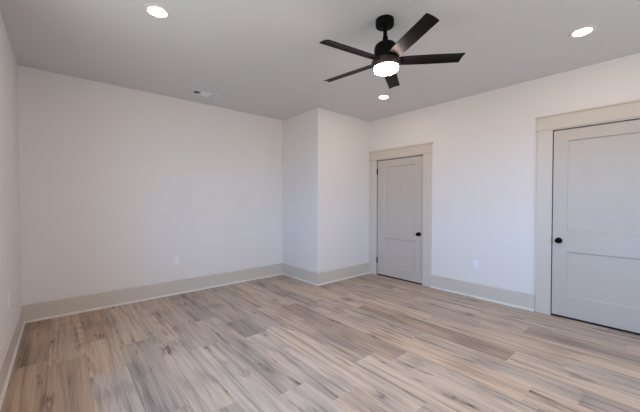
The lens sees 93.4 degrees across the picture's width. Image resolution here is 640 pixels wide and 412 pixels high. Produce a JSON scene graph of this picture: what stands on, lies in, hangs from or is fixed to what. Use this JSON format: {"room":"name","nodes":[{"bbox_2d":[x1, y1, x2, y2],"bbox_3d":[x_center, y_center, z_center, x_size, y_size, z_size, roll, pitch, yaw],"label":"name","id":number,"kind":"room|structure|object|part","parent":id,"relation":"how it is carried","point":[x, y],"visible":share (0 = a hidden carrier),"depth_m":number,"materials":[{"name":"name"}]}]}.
{"room":"empty bedroom","nodes":[
{"label":"empty bedroom","id":0,"kind":"room"},
{"bbox_2d":[0,11,21,361],"bbox_3d":[-1.273,-0.075,0.870,0.140,2.756,6.081,-1,1,-41],"label":"wall","id":1,"kind":"structure","parent":0,"point":[10,242],"depth_m":2.53,"materials":[{"name":"white paint"}]},
{"bbox_2d":[8,290,9,305],"bbox_3d":[-2.522,0.746,2.446,0.008,0.115,0.072,-1,1,-41],"label":"wall outlet","id":2,"kind":"object","parent":1,"relation":"attached to","point":[9,290],"visible":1,"depth_m":2.43,"materials":[{"name":"white plastic"}]},
{"bbox_2d":[0,305,24,410],"bbox_3d":[-1.209,1.202,0.947,0.028,0.200,6.081,-1,1,-41],"label":"baseboard","id":3,"kind":"structure","parent":1,"relation":"attached to","point":[8,359],"depth_m":2.38,"materials":[{"name":"beige paint"}]},
{"bbox_2d":[17,65,282,304],"bbox_3d":[-1.509,-0.143,4.773,4.882,2.756,0.140,-1,1,-41],"label":"wall","id":4,"kind":"structure","parent":0,"point":[117,183],"depth_m":3.91,"materials":[{"name":"white paint"}]},
{"bbox_2d":[23,263,282,322],"bbox_3d":[-1.928,1.143,4.323,3.350,0.200,0.028,-1,1,-41],"label":"baseboard","id":5,"kind":"structure","parent":4,"relation":"attached to","point":[38,311],"depth_m":3.93,"materials":[{"name":"beige paint"}]},
{"bbox_2d":[173,256,178,263],"bbox_3d":[-2.027,0.759,4.244,0.072,0.115,0.008,-1,1,-41],"label":"wall outlet","id":6,"kind":"object","parent":4,"relation":"attached to","point":[175,258],"visible":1,"depth_m":4.24,"materials":[{"name":"white plastic"}]},
{"bbox_2d":[0,273,639,411],"bbox_3d":[0.523,1.326,2.443,4.882,0.100,6.361,-1,1,-41],"label":"floor","id":7,"kind":"structure","parent":0,"point":[370,342],"depth_m":2.60,"materials":[{"name":"wood"}]},
{"bbox_2d":[0,0,639,120],"bbox_3d":[0.523,-1.530,2.393,4.882,0.100,6.361,-1,1,-41],"label":"ceiling","id":8,"kind":"structure","parent":0,"point":[267,58],"depth_m":2.77,"materials":[{"name":"paint"}]},
{"bbox_2d":[143,4,170,18],"bbox_3d":[-1.236,-1.473,2.288,0.182,0.010,0.182,-1,1,-41],"label":"recessed light","id":9,"kind":"object","parent":8,"relation":"in","point":[157,11],"visible":1,"depth_m":2.28,"materials":[{"name":"white plastic"}]},
{"bbox_2d":[190,89,218,97],"bbox_3d":[-1.548,-1.502,4.054,0.330,0.014,0.155,-1,1,-41],"label":"ceiling vent","id":10,"kind":"object","parent":8,"relation":"in","point":[194,91],"visible":1,"depth_m":4.04,"materials":[{"name":"white metal"}]},
{"bbox_2d":[377,95,389,98],"bbox_3d":[0.882,-1.506,4.179,0.182,0.010,0.182,-1,1,-41],"label":"recessed light","id":11,"kind":"object","parent":8,"relation":"in","point":[380,96],"visible":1,"depth_m":4.17,"materials":[{"name":"white plastic"}]},
{"bbox_2d":[319,13,465,88],"bbox_3d":[0.495,-1.274,2.406,1.142,0.412,1.156,-1,1,-41],"label":"ceiling fan","id":12,"kind":"object","parent":8,"relation":"hanging from","point":[386,62],"visible":1,"depth_m":2.33,"materials":[{"name":"black metal"}]},
{"bbox_3d":[0.259,-1.149,2.615,0.524,0.030,0.102,-1,1,38],"label":"fan blade","id":13,"kind":"part","parent":12,"relation":"part of","materials":[{"name":"black wood"}]},
{"bbox_3d":[0.242,-1.141,2.215,0.524,0.030,0.102,-2,1,-34],"label":"fan blade","id":14,"kind":"part","parent":12,"relation":"part of","materials":[{"name":"black wood"}]},
{"bbox_3d":[0.643,-1.162,2.722,0.102,0.030,0.524,-1,1,20],"label":"fan blade","id":15,"kind":"part","parent":12,"relation":"part of","materials":[{"name":"black wood"}]},
{"bbox_3d":[0.617,-1.150,2.076,0.102,0.030,0.524,-2,1,-16],"label":"fan blade","id":16,"kind":"part","parent":12,"relation":"part of","materials":[{"name":"black wood"}]},
{"bbox_3d":[0.865,-1.163,2.390,0.524,0.030,0.102,-2,1,2],"label":"fan blade","id":17,"kind":"part","parent":12,"relation":"part of","materials":[{"name":"black wood"}]},
{"bbox_2d":[568,26,596,37],"bbox_3d":[2.230,-1.478,2.564,0.182,0.010,0.182,-1,1,-41],"label":"recessed light","id":18,"kind":"object","parent":8,"relation":"in","point":[585,30],"visible":1,"depth_m":2.55,"materials":[{"name":"white plastic"}]},
{"bbox_2d":[283,108,369,272],"bbox_3d":[0.123,-0.155,5.446,1.252,2.756,0.971,-1,1,-41],"label":"column","id":19,"kind":"structure","parent":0,"point":[326,155],"depth_m":5.02,"materials":[{"name":"white paint"}]},
{"bbox_2d":[283,263,317,285],"bbox_3d":[-0.352,1.131,5.040,0.028,0.200,0.999,-1,1,-41],"label":"baseboard","id":20,"kind":"structure","parent":19,"relation":"attached to","point":[305,275],"depth_m":4.99,"materials":[{"name":"beige paint"}]},
{"bbox_3d":[-0.358,1.219,5.037,0.014,0.022,0.999,-1,1,-41],"label":"shoe molding","id":21,"kind":"part","parent":20,"relation":"part of","materials":[{"name":"paint"}]},
{"bbox_2d":[318,262,369,285],"bbox_3d":[0.439,1.130,5.081,1.280,0.200,0.028,-1,1,-41],"label":"baseboard","id":22,"kind":"structure","parent":19,"relation":"attached to","point":[330,276],"depth_m":5.03,"materials":[{"name":"beige paint"}]},
{"bbox_3d":[0.443,1.219,5.077,1.280,0.022,0.014,-1,1,-41],"label":"shoe molding","id":23,"kind":"part","parent":22,"relation":"part of","materials":[{"name":"paint"}]},
{"bbox_2d":[370,53,639,293],"bbox_3d":[2.655,-0.123,3.622,0.200,2.756,5.120,-1,1,-41],"label":"wall","id":24,"kind":"structure","parent":0,"point":[484,145],"depth_m":3.92,"materials":[{"name":"white paint"}]},
{"bbox_2d":[376,156,422,282],"bbox_3d":[1.300,0.210,5.031,0.098,2.000,0.904,-1,1,-41],"label":"door","id":25,"kind":"structure","parent":24,"relation":"in","point":[400,181],"depth_m":5.02,"materials":[{"name":"beige paint"}]},
{"bbox_2d":[369,142,432,286],"bbox_3d":[1.338,0.130,5.051,0.134,2.202,1.218,-1,1,-41],"label":"trim","id":26,"kind":"structure","parent":24,"relation":"attached to","point":[425,149],"depth_m":4.72,"materials":[{"name":"beige paint"}]},
{"bbox_3d":[0.960,0.203,5.426,0.018,2.042,0.148,-1,1,-41],"label":"casing","id":27,"kind":"part","parent":26,"relation":"part of","materials":[{"name":"beige paint"}]},
{"bbox_3d":[1.300,-0.963,4.999,0.034,0.014,1.218,-1,1,-41],"label":"cap molding","id":28,"kind":"part","parent":26,"relation":"part of","materials":[{"name":"beige paint"}]},
{"bbox_3d":[1.302,-0.817,5.005,0.027,0.012,1.214,-1,1,-41],"label":"bead molding","id":29,"kind":"part","parent":26,"relation":"part of","materials":[{"name":"beige paint"}]},
{"bbox_3d":[1.647,0.216,4.630,0.018,2.042,0.142,-1,1,-41],"label":"casing","id":30,"kind":"part","parent":26,"relation":"part of","materials":[{"name":"beige paint"}]},
{"bbox_2d":[473,260,478,268],"bbox_3d":[2.119,0.800,4.100,0.008,0.115,0.072,-1,1,-41],"label":"wall outlet","id":31,"kind":"object","parent":24,"relation":"attached to","point":[475,263],"visible":1,"depth_m":4.10,"materials":[{"name":"white plastic"}]},
{"bbox_2d":[431,274,534,311],"bbox_3d":[2.122,1.147,4.088,0.028,0.200,1.324,-1,1,-41],"label":"baseboard","id":32,"kind":"structure","parent":24,"relation":"attached to","point":[522,300],"depth_m":3.99,"materials":[{"name":"beige paint"}]},
{"bbox_3d":[2.116,1.236,4.085,0.014,0.022,1.324,-1,1,-41],"label":"shoe molding","id":33,"kind":"part","parent":32,"relation":"part of","materials":[{"name":"paint"}]},
{"bbox_2d":[535,99,639,335],"bbox_3d":[2.992,0.116,3.132,0.134,2.297,1.252,-1,1,-41],"label":"trim","id":34,"kind":"structure","parent":24,"relation":"attached to","point":[629,109],"depth_m":3.47,"materials":[{"name":"beige paint"}]},
{"bbox_3d":[2.610,0.191,3.513,0.018,2.132,0.146,-1,1,-41],"label":"casing","id":35,"kind":"part","parent":34,"relation":"part of","materials":[{"name":"beige paint"}]},
{"bbox_3d":[2.954,-1.025,3.080,0.034,0.014,1.252,-1,1,-41],"label":"cap molding","id":36,"kind":"part","parent":34,"relation":"part of","materials":[{"name":"beige paint"}]},
{"bbox_3d":[2.957,-0.874,3.085,0.027,0.012,1.246,-1,1,-41],"label":"bead molding","id":37,"kind":"part","parent":34,"relation":"part of","materials":[{"name":"beige paint"}]},
{"bbox_2d":[552,119,639,332],"bbox_3d":[2.958,0.199,3.109,0.098,2.090,0.920,-1,1,-41],"label":"door","id":38,"kind":"structure","parent":24,"relation":"in","point":[596,239],"depth_m":3.17,"materials":[{"name":"beige paint"}]}
]}

